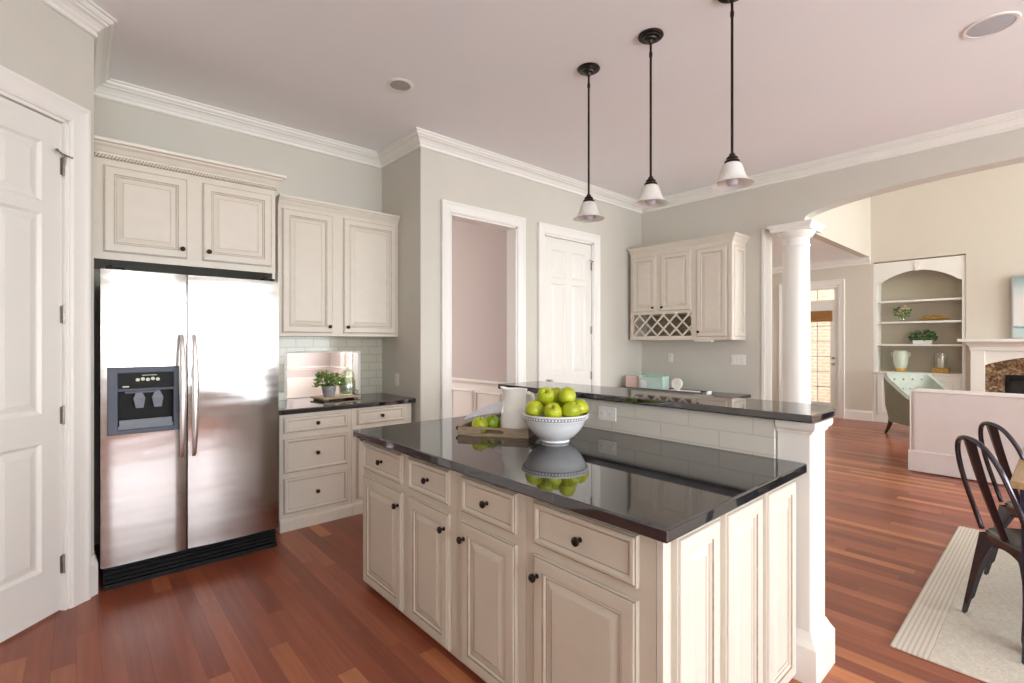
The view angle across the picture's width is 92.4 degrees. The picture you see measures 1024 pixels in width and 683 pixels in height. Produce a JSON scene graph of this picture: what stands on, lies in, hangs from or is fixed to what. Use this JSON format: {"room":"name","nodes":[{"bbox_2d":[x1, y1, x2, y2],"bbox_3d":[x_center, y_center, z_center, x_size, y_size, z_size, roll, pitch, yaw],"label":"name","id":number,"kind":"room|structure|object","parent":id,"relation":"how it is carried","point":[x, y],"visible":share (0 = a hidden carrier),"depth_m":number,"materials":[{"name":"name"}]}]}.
{"room":"kitchen","nodes":[
{"label":"kitchen","id":0,"kind":"room"},
{"bbox_2d":[0,0,93,555],"bbox_3d":[-2.509,-0.205,1.282,0.140,3.250,2.970,0,0,3],"label":"wall","id":1,"kind":"structure","parent":0,"point":[38,44],"depth_m":2.53,"materials":[{"name":"beige paint"}]},
{"bbox_2d":[0,96,72,642],"bbox_3d":[-2.396,0.131,2.236,0.076,2.554,0.783,0,0,3],"label":"door","id":2,"kind":"structure","parent":1,"relation":"in","point":[32,163],"depth_m":2.43,"materials":[{"name":"white paint"}]},
{"bbox_2d":[0,65,90,609],"bbox_3d":[-2.438,0.073,2.220,0.170,2.694,0.998,0,0,3],"label":"trim","id":3,"kind":"structure","parent":1,"relation":"attached to","point":[75,119],"depth_m":2.63,"materials":[{"name":"white paint"}]},
{"bbox_2d":[91,550,97,596],"bbox_3d":[-2.357,1.310,2.772,0.042,0.220,0.128,0,0,-24],"label":"baseboard","id":4,"kind":"structure","parent":1,"relation":"attached to","point":[94,560],"depth_m":2.74,"materials":[{"name":"white paint"}]},
{"bbox_2d":[94,97,381,544],"bbox_3d":[-2.201,-0.205,4.144,2.330,3.250,0.120,0,0,-42],"label":"wall","id":5,"kind":"structure","parent":0,"point":[310,175],"depth_m":3.98,"materials":[{"name":"beige paint"}]},
{"bbox_2d":[94,135,286,279],"bbox_3d":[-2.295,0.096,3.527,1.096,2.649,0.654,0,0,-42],"label":"upper cabinet","id":6,"kind":"object","parent":5,"relation":"attached to","point":[156,210],"visible":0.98,"depth_m":3.26,"materials":[{"name":"beige paint"}]},
{"bbox_2d":[284,351,359,399],"bbox_3d":[-1.759,0.296,4.535,0.692,0.415,0.142,0,0,-42],"label":"trim","id":7,"kind":"structure","parent":5,"relation":"attached to","point":[355,354],"depth_m":4.70,"materials":[{"name":"white paint"}]},
{"bbox_2d":[278,336,381,399],"bbox_3d":[-1.729,0.232,4.476,1.178,0.564,0.010,0,0,-42],"label":"backsplash","id":8,"kind":"structure","parent":5,"relation":"attached to","point":[370,348],"depth_m":4.65,"materials":[{"name":"beige tile"}]},
{"bbox_2d":[275,194,399,336],"bbox_3d":[-1.558,-0.608,4.370,1.062,1.126,0.372,0,0,-42],"label":"upper cabinet","id":9,"kind":"object","parent":5,"relation":"attached to","point":[336,265],"visible":0.98,"depth_m":4.20,"materials":[{"name":"beige paint"}]},
{"bbox_2d":[287,353,329,377],"bbox_3d":[-5.940,-0.205,8.046,6.200,3.250,0.120,0,0,-42],"label":"wall","id":10,"kind":"structure","parent":0,"point":[293,359],"depth_m":9.65,"materials":[{"name":"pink paint"}]},
{"bbox_2d":[287,366,328,397],"bbox_3d":[-5.899,0.955,7.978,5.930,0.930,0.035,0,0,-42],"label":"trim","id":11,"kind":"structure","parent":10,"relation":"attached to","point":[300,386],"depth_m":9.60,"materials":[{"name":"white paint"}]},
{"bbox_2d":[330,220,506,381],"bbox_3d":[-1.661,-0.205,7.760,0.120,3.250,5.990,0,0,-42],"label":"wall","id":12,"kind":"structure","parent":0,"point":[479,253],"depth_m":6.28,"materials":[{"name":"pink paint"}]},
{"bbox_2d":[340,352,351,380],"bbox_3d":[-2.805,-0.030,9.010,0.130,1.908,1.408,0,0,-42],"label":"window","id":13,"kind":"structure","parent":12,"relation":"in","point":[347,354],"depth_m":9.44,"materials":[{"name":"white paint"}]},
{"bbox_2d":[329,366,506,416],"bbox_3d":[-1.722,0.955,7.712,0.035,0.930,5.980,0,0,-42],"label":"trim","id":14,"kind":"structure","parent":12,"relation":"attached to","point":[469,396],"depth_m":6.39,"materials":[{"name":"white paint"}]},
{"bbox_2d":[0,417,1020,682],"bbox_3d":[1.701,1.460,4.787,13.300,0.080,15.300,0,0,-42],"label":"floor","id":15,"kind":"structure","parent":0,"point":[301,609],"depth_m":2.57,"materials":[{"name":"red wood"}]},
{"bbox_2d":[99,265,277,590],"bbox_3d":[-2.205,0.488,3.350,0.944,1.856,0.901,0,0,-42],"label":"refrigerator","id":16,"kind":"object","parent":15,"relation":"on","point":[188,365],"visible":1,"depth_m":3.05,"materials":[{"name":"grey metal"}]},
{"bbox_2d":[276,409,351,532],"bbox_3d":[-1.708,0.984,4.040,0.555,0.873,0.660,0,0,-42],"label":"base cabinet","id":17,"kind":"object","parent":15,"relation":"on","point":[315,448],"visible":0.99,"depth_m":3.79,"materials":[{"name":"beige paint"}]},
{"bbox_2d":[352,403,410,515],"bbox_3d":[-1.290,0.984,4.405,0.550,0.873,0.668,0,0,-42],"label":"base cabinet","id":18,"kind":"object","parent":15,"relation":"on","point":[377,416],"visible":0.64,"depth_m":4.06,"materials":[{"name":"beige paint"}]},
{"bbox_2d":[278,393,415,414],"bbox_3d":[-1.498,0.526,4.239,1.148,0.040,0.646,0,0,-42],"label":"countertop","id":19,"kind":"structure","parent":18,"relation":"on","point":[307,405],"depth_m":4.07,"materials":[{"name":"black stone"}]},
{"bbox_2d":[310,394,360,400],"bbox_3d":[-1.553,0.492,4.336,0.230,0.028,0.360,0,0,40],"label":"serving board","id":20,"kind":"object","parent":19,"relation":"on","point":[337,396],"visible":0.88,"depth_m":4.27,"materials":[{"name":"brown wood"}]},
{"bbox_2d":[313,370,344,396],"bbox_3d":[-1.584,0.358,4.250,0.282,0.238,0.272,0,0,-2],"label":"potted plant","id":21,"kind":"object","parent":20,"relation":"on","point":[328,389],"visible":1,"depth_m":4.21,"materials":[{"name":"green plant"}]},
{"bbox_2d":[340,381,354,393],"bbox_3d":[-1.489,0.353,4.441,0.148,0.248,0.148,0,0,-42],"label":"glass jar","id":22,"kind":"object","parent":20,"relation":"on","point":[348,387],"visible":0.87,"depth_m":4.39,"materials":[{"name":"clear glass"}]},
{"bbox_2d":[363,440,456,657],"bbox_3d":[-0.194,0.984,2.818,1.058,0.873,0.928,0,0,-42],"label":"base cabinet","id":23,"kind":"object","parent":15,"relation":"on","point":[410,503],"visible":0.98,"depth_m":2.41,"materials":[{"name":"beige paint"}]},
{"bbox_2d":[456,472,526,682],"bbox_3d":[0.262,0.984,2.304,1.058,0.873,0.443,0,0,-42],"label":"base cabinet","id":24,"kind":"object","parent":15,"relation":"on","point":[491,539],"visible":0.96,"depth_m":1.94,"materials":[{"name":"beige paint"}]},
{"bbox_2d":[527,496,656,682],"bbox_3d":[0.591,0.984,1.934,1.058,0.873,0.543,0,0,-42],"label":"base cabinet","id":25,"kind":"object","parent":15,"relation":"on","point":[592,583],"visible":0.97,"depth_m":1.58,"materials":[{"name":"beige paint"}]},
{"bbox_2d":[353,413,806,542],"bbox_3d":[0.155,0.526,2.428,1.081,0.040,2.005,0,0,-42],"label":"countertop","id":26,"kind":"structure","parent":25,"relation":"on","point":[660,490],"depth_m":1.93,"materials":[{"name":"black stone"}]},
{"bbox_2d":[456,419,533,438],"bbox_3d":[-0.079,0.482,2.748,0.430,0.048,0.298,0,0,16],"label":"serving tray","id":27,"kind":"object","parent":26,"relation":"on","point":[464,429],"visible":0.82,"depth_m":2.61,"materials":[{"name":"brown wood"}]},
{"bbox_2d":[471,417,487,432],"bbox_3d":[-0.177,0.455,2.686,0.090,0.090,0.090,0,0,-24],"label":"apple","id":28,"kind":"object","parent":27,"relation":"in","point":[478,421],"visible":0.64,"depth_m":2.66,"materials":[{"name":"green food"}]},
{"bbox_2d":[464,401,502,419],"bbox_3d":[-0.154,0.412,2.872,0.230,0.136,0.098,0,0,16],"label":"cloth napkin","id":29,"kind":"object","parent":27,"relation":"on","point":[496,407],"visible":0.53,"depth_m":2.85,"materials":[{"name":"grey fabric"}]},
{"bbox_2d":[485,415,499,430],"bbox_3d":[-0.113,0.455,2.753,0.090,0.090,0.090,0,0,-24],"label":"apple","id":30,"kind":"object","parent":27,"relation":"in","point":[493,421],"visible":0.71,"depth_m":2.72,"materials":[{"name":"green food"}]},
{"bbox_2d":[500,386,534,431],"bbox_3d":[0.018,0.372,2.715,0.165,0.247,0.165,0,0,-30],"label":"pitcher","id":31,"kind":"object","parent":27,"relation":"on","point":[515,399],"visible":0.72,"depth_m":2.65,"materials":[{"name":"white ceramic"}]},
{"bbox_2d":[522,411,588,443],"bbox_3d":[0.219,0.433,2.495,0.338,0.145,0.338,0,0,-42],"label":"fruit bowl","id":32,"kind":"object","parent":26,"relation":"on","point":[550,430],"visible":0.7,"depth_m":2.38,"materials":[{"name":"white ceramic"}]},
{"bbox_2d":[525,400,543,415],"bbox_3d":[0.112,0.340,2.459,0.093,0.093,0.090,0,0,-40],"label":"apple","id":33,"kind":"object","parent":32,"relation":"on","point":[535,408],"visible":0.85,"depth_m":2.42,"materials":[{"name":"green food"}]},
{"bbox_2d":[537,387,553,405],"bbox_3d":[0.170,0.278,2.496,0.090,0.095,0.094,0,0,4],"label":"apple","id":34,"kind":"object","parent":32,"relation":"in","point":[545,395],"visible":0.98,"depth_m":2.46,"materials":[{"name":"green food"}]},
{"bbox_2d":[544,402,561,417],"bbox_3d":[0.200,0.345,2.400,0.090,0.094,0.094,0,0,14],"label":"apple","id":35,"kind":"object","parent":32,"relation":"on","point":[552,409],"visible":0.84,"depth_m":2.37,"materials":[{"name":"green food"}]},
{"bbox_2d":[552,387,560,403],"bbox_3d":[0.230,0.283,2.564,0.090,0.090,0.091,0,0,-45],"label":"apple","id":36,"kind":"object","parent":32,"relation":"in","point":[555,390],"visible":0.49,"depth_m":2.53,"materials":[{"name":"green food"}]},
{"bbox_2d":[558,387,575,403],"bbox_3d":[0.279,0.275,2.484,0.091,0.089,0.090,0,0,-31],"label":"apple","id":37,"kind":"object","parent":32,"relation":"in","point":[566,394],"visible":0.85,"depth_m":2.45,"materials":[{"name":"green food"}]},
{"bbox_2d":[562,401,580,416],"bbox_3d":[0.292,0.341,2.423,0.093,0.094,0.090,0,0,19],"label":"apple","id":38,"kind":"object","parent":32,"relation":"on","point":[569,409],"visible":0.88,"depth_m":2.39,"materials":[{"name":"green food"}]},
{"bbox_2d":[575,399,588,414],"bbox_3d":[0.345,0.338,2.503,0.093,0.092,0.090,0,0,40],"label":"apple","id":39,"kind":"object","parent":32,"relation":"on","point":[584,407],"visible":0.67,"depth_m":2.47,"materials":[{"name":"green food"}]},
{"bbox_2d":[657,479,795,682],"bbox_3d":[0.807,0.984,1.729,1.003,0.873,0.046,0,0,-42],"label":"end panel","id":40,"kind":"object","parent":15,"relation":"on","point":[726,587],"visible":0.92,"depth_m":1.63,"materials":[{"name":"beige paint"}]},
{"bbox_2d":[767,219,825,403],"bbox_3d":[3.039,0.093,5.253,0.430,2.654,0.430,0,0,-42],"label":"column","id":41,"kind":"structure","parent":15,"relation":"on","point":[795,236],"depth_m":5.14,"materials":[{"name":"white paint"}]},
{"bbox_2d":[775,418,834,682],"bbox_3d":[1.282,0.879,2.148,0.250,1.082,0.160,0,0,-42],"label":"post","id":42,"kind":"object","parent":15,"relation":"on","point":[799,442],"visible":0.66,"depth_m":2.07,"materials":[{"name":"white paint"}]},
{"bbox_2d":[498,381,835,423],"bbox_3d":[0.718,0.318,2.877,0.425,0.034,1.990,0,0,-42],"label":"countertop","id":43,"kind":"structure","parent":42,"relation":"on","point":[767,409],"depth_m":2.46,"materials":[{"name":"black stone"}]},
{"bbox_2d":[884,372,948,432],"bbox_3d":[6.091,0.954,7.253,0.750,0.948,0.828,0,0,3],"label":"armchair","id":44,"kind":"object","parent":15,"relation":"on","point":[897,385],"visible":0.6,"depth_m":7.48,"materials":[{"name":"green fabric"}]},
{"bbox_2d":[873,255,965,423],"bbox_3d":[6.958,0.020,8.394,0.408,2.800,1.213,0,0,-42],"label":"bookcase","id":45,"kind":"object","parent":15,"relation":"on","point":[932,286],"visible":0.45,"depth_m":8.47,"materials":[{"name":"white paint"}]},
{"bbox_2d":[891,350,910,371],"bbox_3d":[6.801,0.342,8.592,0.212,0.370,0.212,0,0,4],"label":"urn","id":46,"kind":"object","parent":45,"relation":"on","point":[900,357],"visible":1,"depth_m":8.52,"materials":[{"name":"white ceramic"}]},
{"bbox_2d":[893,305,911,320],"bbox_3d":[6.816,-0.489,8.580,0.272,0.287,0.287,0,0,33],"label":"flower vase","id":47,"kind":"object","parent":45,"relation":"on","point":[905,306],"visible":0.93,"depth_m":8.56,"materials":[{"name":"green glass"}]},
{"bbox_2d":[908,329,937,343],"bbox_3d":[7.002,-0.082,8.369,0.239,0.253,0.421,0,0,-42],"label":"potted plant","id":48,"kind":"object","parent":45,"relation":"on","point":[913,337],"visible":1,"depth_m":8.33,"materials":[{"name":"green plant"}]},
{"bbox_2d":[916,315,952,320],"bbox_3d":[7.097,-0.406,8.255,0.095,0.096,0.468,0,0,-42],"label":"driftwood","id":49,"kind":"object","parent":45,"relation":"on","point":[933,317],"visible":1,"depth_m":8.24,"materials":[{"name":"brown wood"}]},
{"bbox_2d":[932,358,949,373],"bbox_3d":[7.156,0.362,8.192,0.151,0.330,0.210,0,0,-42],"label":"candle holder","id":50,"kind":"object","parent":45,"relation":"on","point":[940,369],"visible":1,"depth_m":8.15,"materials":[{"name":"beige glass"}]},
{"bbox_2d":[938,358,943,367],"bbox_3d":[7.156,0.357,8.192,0.084,0.160,0.084,0,0,-42],"label":"candle","id":51,"kind":"object","parent":50,"relation":"on","point":[940,360],"depth_m":8.16,"materials":[{"name":"beige wax"}]},
{"bbox_2d":[890,526,1023,682],"bbox_3d":[3.449,1.414,2.046,2.215,0.011,2.600,0,0,-42],"label":"rug","id":52,"kind":"object","parent":15,"relation":"on","point":[983,643],"visible":0.91,"depth_m":2.48,"materials":[{"name":"beige fabric"}]},
{"bbox_2d":[955,435,1023,663],"bbox_3d":[2.475,0.932,2.296,0.589,0.953,0.450,0,0,15],"label":"metal chair","id":53,"kind":"object","parent":52,"relation":"on","point":[1008,540],"visible":1,"depth_m":2.36,"materials":[{"name":"grey metal"}]},
{"bbox_2d":[978,421,1023,574],"bbox_3d":[2.989,0.932,2.712,0.589,0.953,0.450,0,0,15],"label":"metal chair","id":54,"kind":"object","parent":52,"relation":"on","point":[1007,513],"visible":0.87,"depth_m":2.81,"materials":[{"name":"black metal"}]},
{"bbox_2d":[1010,447,1023,600],"bbox_3d":[3.213,1.018,2.438,1.750,0.780,0.950,0,0,-42],"label":"dining table","id":55,"kind":"object","parent":52,"relation":"on","point":[1017,480],"visible":0.67,"depth_m":2.20,"materials":[{"name":"brown wood"}]},
{"bbox_2d":[908,388,1023,484],"bbox_3d":[5.377,0.964,4.917,0.929,0.888,2.078,0,0,-42],"label":"half wall","id":56,"kind":"structure","parent":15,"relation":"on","point":[937,417],"depth_m":5.12,"materials":[{"name":"paint"}]},
{"bbox_2d":[957,339,1023,393],"bbox_3d":[7.758,0.690,6.995,0.300,1.460,2.080,0,0,-42],"label":"fireplace","id":57,"kind":"object","parent":15,"relation":"on","point":[996,365],"visible":0.69,"depth_m":7.46,"materials":[{"name":"white paint"}]},
{"bbox_2d":[957,339,1023,347],"bbox_3d":[7.758,0.025,6.995,0.300,0.130,2.080,0,0,-42],"label":"mantel shelf","id":58,"kind":"object","parent":57,"relation":"attached to","point":[972,343],"depth_m":7.41,"materials":[{"name":"white paint"}]},
{"bbox_2d":[1011,275,1023,338],"bbox_3d":[7.840,-0.515,7.041,0.035,0.950,0.950,0,0,-42],"label":"painting","id":59,"kind":"object","parent":57,"relation":"on","point":[1017,281],"visible":1,"depth_m":7.34,"materials":[{"name":"blue paint"}]},
{"bbox_3d":[1.974,1.026,5.844,0.620,0.788,1.370,0,0,-42],"label":"base cabinet","id":60,"kind":"object","parent":15,"relation":"on","visible":0},
{"bbox_2d":[713,392,750,397],"bbox_3d":[1.980,0.613,5.842,0.618,0.036,1.428,0,0,-42],"label":"countertop","id":61,"kind":"structure","parent":60,"relation":"on","point":[736,395],"depth_m":5.49,"materials":[{"name":"black stone"}]},
{"bbox_2d":[620,386,713,394],"bbox_3d":[1.817,0.572,5.831,0.264,0.045,1.096,0,0,-42],"label":"desk tray","id":62,"kind":"object","parent":61,"relation":"on","point":[702,392],"visible":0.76,"depth_m":5.62,"materials":[{"name":"grey paint"}]},
{"bbox_2d":[626,375,638,387],"bbox_3d":[1.508,0.505,6.133,0.170,0.155,0.036,0,0,33],"label":"card holder","id":63,"kind":"object","parent":62,"relation":"on","point":[631,381],"visible":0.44,"depth_m":6.12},
{"bbox_2d":[639,374,668,389],"bbox_3d":[1.720,0.492,5.961,0.156,0.180,0.322,0,0,-42],"label":"storage bin","id":64,"kind":"object","parent":62,"relation":"on","point":[652,381],"visible":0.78,"depth_m":5.90,"materials":[{"name":"teal paint"}]},
{"bbox_2d":[669,389,699,392],"bbox_3d":[1.962,0.574,5.660,0.190,0.017,0.340,0,0,-42],"label":"notebook","id":65,"kind":"object","parent":62,"relation":"on","point":[669,389],"visible":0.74,"depth_m":5.67,"materials":[{"name":"white paper"}]},
{"bbox_2d":[671,378,682,389],"bbox_3d":[1.914,0.494,5.691,0.040,0.141,0.132,0,0,-42],"label":"desk clock","id":66,"kind":"object","parent":65,"relation":"on","point":[677,383],"visible":0.99,"depth_m":5.67,"materials":[{"name":"white ceramic"}]},
{"bbox_2d":[434,152,641,419],"bbox_3d":[0.539,-0.205,5.614,3.440,3.250,0.140,0,0,-42],"label":"wall","id":67,"kind":"structure","parent":0,"point":[455,180],"depth_m":5.29,"materials":[{"name":"beige paint"}]},
{"bbox_2d":[441,199,525,418],"bbox_3d":[-0.297,0.065,4.851,1.042,2.710,0.170,0,0,-42],"label":"trim","id":68,"kind":"structure","parent":67,"relation":"attached to","point":[515,226],"depth_m":4.94,"materials":[{"name":"white paint"}]},
{"bbox_2d":[537,222,599,385],"bbox_3d":[0.627,0.068,5.672,1.049,2.704,0.170,0,0,-42],"label":"trim","id":69,"kind":"structure","parent":67,"relation":"attached to","point":[543,229],"depth_m":5.61,"materials":[{"name":"white paint"}]},
{"bbox_2d":[545,236,593,384],"bbox_3d":[0.677,0.126,5.643,0.834,2.564,0.110,0,0,-42],"label":"door","id":70,"kind":"structure","parent":67,"relation":"in","point":[568,264],"depth_m":5.63,"materials":[{"name":"white paint"}]},
{"bbox_2d":[91,0,1023,199],"bbox_3d":[1.297,-1.880,1.152,7.870,0.100,9.000,0,0,-42],"label":"ceiling","id":71,"kind":"structure","parent":0,"point":[814,79],"depth_m":3.34,"materials":[{"name":"paint"}]},
{"bbox_2d":[386,78,413,91],"bbox_3d":[-0.798,-1.826,3.504,0.192,0.006,0.192,0,0,-42],"label":"recessed light","id":72,"kind":"object","parent":71,"relation":"in","point":[395,84],"visible":1,"depth_m":3.50,"materials":[{"name":"white paint"}]},
{"bbox_2d":[573,62,603,222],"bbox_3d":[0.514,-1.321,3.292,0.208,1.018,0.208,0,0,-42],"label":"pendant lamp","id":73,"kind":"object","parent":71,"relation":"hanging from","point":[588,212],"visible":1,"depth_m":3.28,"materials":[{"name":"white glass"}]},
{"bbox_2d":[633,28,668,208],"bbox_3d":[0.830,-1.321,2.936,0.208,1.018,0.208,0,0,-42],"label":"pendant lamp","id":74,"kind":"object","parent":71,"relation":"hanging from","point":[650,197],"visible":1,"depth_m":2.92,"materials":[{"name":"white glass"}]},
{"bbox_2d":[711,0,753,190],"bbox_3d":[1.153,-1.321,2.572,0.208,1.018,0.208,0,0,-42],"label":"pendant lamp","id":75,"kind":"object","parent":71,"relation":"hanging from","point":[732,176],"visible":1,"depth_m":2.56,"materials":[{"name":"white glass"}]},
{"bbox_2d":[962,11,1021,38],"bbox_3d":[2.770,-1.825,2.840,0.250,0.008,0.250,0,0,-42],"label":"ceiling speaker","id":76,"kind":"object","parent":71,"relation":"attached to","point":[996,23],"visible":1,"depth_m":2.83,"materials":[{"name":"white plastic"}]},
{"bbox_2d":[966,14,1016,36],"bbox_3d":[2.770,-1.823,2.840,0.210,0.004,0.210,0,0,-42],"label":"speaker grille","id":77,"kind":"object","parent":76,"relation":"attached to","point":[993,24],"depth_m":2.83,"materials":[{"name":"grey plastic"}]},
{"bbox_2d":[382,147,777,458],"bbox_3d":[-0.051,-0.205,3.605,0.170,3.250,3.780,0,0,-42],"label":"wall","id":78,"kind":"structure","parent":0,"point":[408,182],"depth_m":4.36,"materials":[{"name":"beige paint"}]},
{"bbox_2d":[395,373,398,385],"bbox_3d":[-1.089,0.360,4.637,0.010,0.115,0.075,0,0,-42],"label":"wall outlet","id":79,"kind":"object","parent":78,"relation":"attached to","point":[396,374],"visible":1,"depth_m":4.63,"materials":[{"name":"white plastic"}]},
{"bbox_2d":[40,0,1023,213],"bbox_3d":[1.316,-1.770,1.262,7.695,0.120,8.860,0,0,-42],"label":"trim","id":80,"kind":"structure","parent":78,"relation":"attached to","point":[88,16],"depth_m":4.33,"materials":[{"name":"white paint"}]},
{"bbox_2d":[598,406,615,421],"bbox_3d":[0.541,0.412,2.801,0.010,0.078,0.125,0,0,-42],"label":"wall outlet","id":81,"kind":"object","parent":78,"relation":"attached to","point":[604,413],"visible":1,"depth_m":2.80,"materials":[{"name":"white plastic"}]},
{"bbox_2d":[608,411,613,417],"bbox_3d":[0.559,0.412,2.776,0.004,0.032,0.038,0,0,-42],"label":"receptacle","id":82,"kind":"object","parent":81,"relation":"attached to","point":[610,413],"depth_m":2.78,"materials":[{"name":"white plastic"}]},
{"bbox_2d":[772,234,860,266],"bbox_3d":[3.853,-1.540,8.048,4.750,0.080,2.080,0,0,-42],"label":"ceiling","id":83,"kind":"structure","parent":0,"point":[820,251],"depth_m":8.37,"materials":[{"name":"paint"}]},
{"bbox_2d":[642,128,1023,399],"bbox_3d":[4.550,-0.380,3.551,0.180,3.600,8.270,0,0,-42],"label":"wall","id":84,"kind":"structure","parent":0,"point":[705,366],"depth_m":5.47,"materials":[{"name":"beige paint"}]},
{"bbox_2d":[668,353,672,362],"bbox_3d":[2.018,0.210,6.258,0.010,0.115,0.075,0,0,-42],"label":"wall outlet","id":85,"kind":"object","parent":84,"relation":"attached to","point":[670,355],"visible":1,"depth_m":6.25,"materials":[{"name":"white plastic"}]},
{"bbox_2d":[628,232,749,341],"bbox_3d":[2.083,-0.588,5.903,0.382,1.180,1.368,0,0,-42],"label":"upper cabinet","id":86,"kind":"object","parent":84,"relation":"attached to","point":[694,289],"visible":1,"depth_m":5.69,"materials":[{"name":"beige paint"}]},
{"bbox_2d":[694,340,713,341],"bbox_3d":[2.209,-0.009,5.645,0.080,0.022,0.200,0,0,-42],"label":"light","id":87,"kind":"object","parent":86,"relation":"attached to","point":[694,340],"depth_m":5.60,"materials":[{"name":"white plastic"}]},
{"bbox_2d":[731,355,745,364],"bbox_3d":[2.587,0.210,5.616,0.011,0.115,0.170,0,0,-42],"label":"light switch","id":88,"kind":"object","parent":84,"relation":"attached to","point":[735,359],"visible":1,"depth_m":5.61,"materials":[{"name":"white plastic"}]},
{"bbox_2d":[761,229,771,399],"bbox_3d":[2.830,0.092,5.488,0.230,2.655,0.080,0,0,-42],"label":"trim","id":89,"kind":"structure","parent":84,"relation":"attached to","point":[766,236],"depth_m":5.43,"materials":[{"name":"white paint"}]},
{"bbox_2d":[812,197,870,257],"bbox_3d":[4.584,-2.890,7.226,4.750,2.780,0.120,0,0,-42],"label":"wall","id":90,"kind":"structure","parent":0,"point":[848,226],"depth_m":7.93,"materials":[{"name":"beige paint"}]},
{"bbox_2d":[772,162,1023,414],"bbox_3d":[8.171,-1.430,6.853,0.120,5.700,9.600,0,0,-42],"label":"wall","id":91,"kind":"structure","parent":0,"point":[979,216],"depth_m":8.02,"materials":[{"name":"beige paint"}]},
{"bbox_2d":[779,279,844,418],"bbox_3d":[5.796,0.133,9.505,0.150,2.574,1.128,0,0,-42],"label":"trim","id":92,"kind":"structure","parent":91,"relation":"attached to","point":[839,283],"depth_m":9.10,"materials":[{"name":"white paint"}]},
{"bbox_2d":[772,257,870,273],"bbox_3d":[3.942,-1.440,7.948,4.750,0.120,2.048,0,0,-42],"label":"trim","id":93,"kind":"structure","parent":91,"relation":"attached to","point":[865,260],"depth_m":9.11,"materials":[{"name":"white paint"}]},
{"bbox_2d":[811,311,831,321],"bbox_3d":[5.770,-0.477,9.456,0.060,0.205,0.680,0,0,-42],"label":"blind","id":94,"kind":"object","parent":91,"relation":"attached to","point":[816,316],"visible":0.58,"depth_m":9.31,"materials":[{"name":"brown wood"}]},
{"bbox_2d":[810,287,836,416],"bbox_3d":[5.772,0.194,9.484,0.114,2.432,0.880,0,0,-42],"label":"door","id":95,"kind":"structure","parent":91,"relation":"in","point":[823,305],"depth_m":9.23,"materials":[{"name":"white paint"}]},
{"bbox_2d":[845,409,872,420],"bbox_3d":[6.237,1.330,8.929,0.016,0.180,0.528,0,0,-42],"label":"baseboard","id":96,"kind":"structure","parent":91,"relation":"attached to","point":[863,415],"depth_m":8.87,"materials":[{"name":"white paint"}]},
{"bbox_2d":[875,255,960,263],"bbox_3d":[7.043,-0.030,8.470,0.340,2.900,1.341,0,0,-42],"label":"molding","id":97,"kind":"structure","parent":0,"point":[957,255],"depth_m":8.38,"materials":[{"name":"beige paint"}]},
{"label":"outside","id":98,"kind":"structure","parent":0,"visible":0},
{"bbox_2d":[350,360,351,380],"bbox_3d":[3.739,1.720,3.320,70.000,0.400,80.000,0,0,-42],"label":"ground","id":99,"kind":"structure","parent":98,"point":[350,360],"depth_m":24.07,"materials":[{"name":"white"}]},
{"bbox_2d":[810,288,833,401],"bbox_3d":[6.310,-0.630,12.021,0.200,4.300,8.400,0,0,-42],"label":"wall","id":100,"kind":"structure","parent":99,"relation":"on","point":[823,332],"depth_m":11.10,"materials":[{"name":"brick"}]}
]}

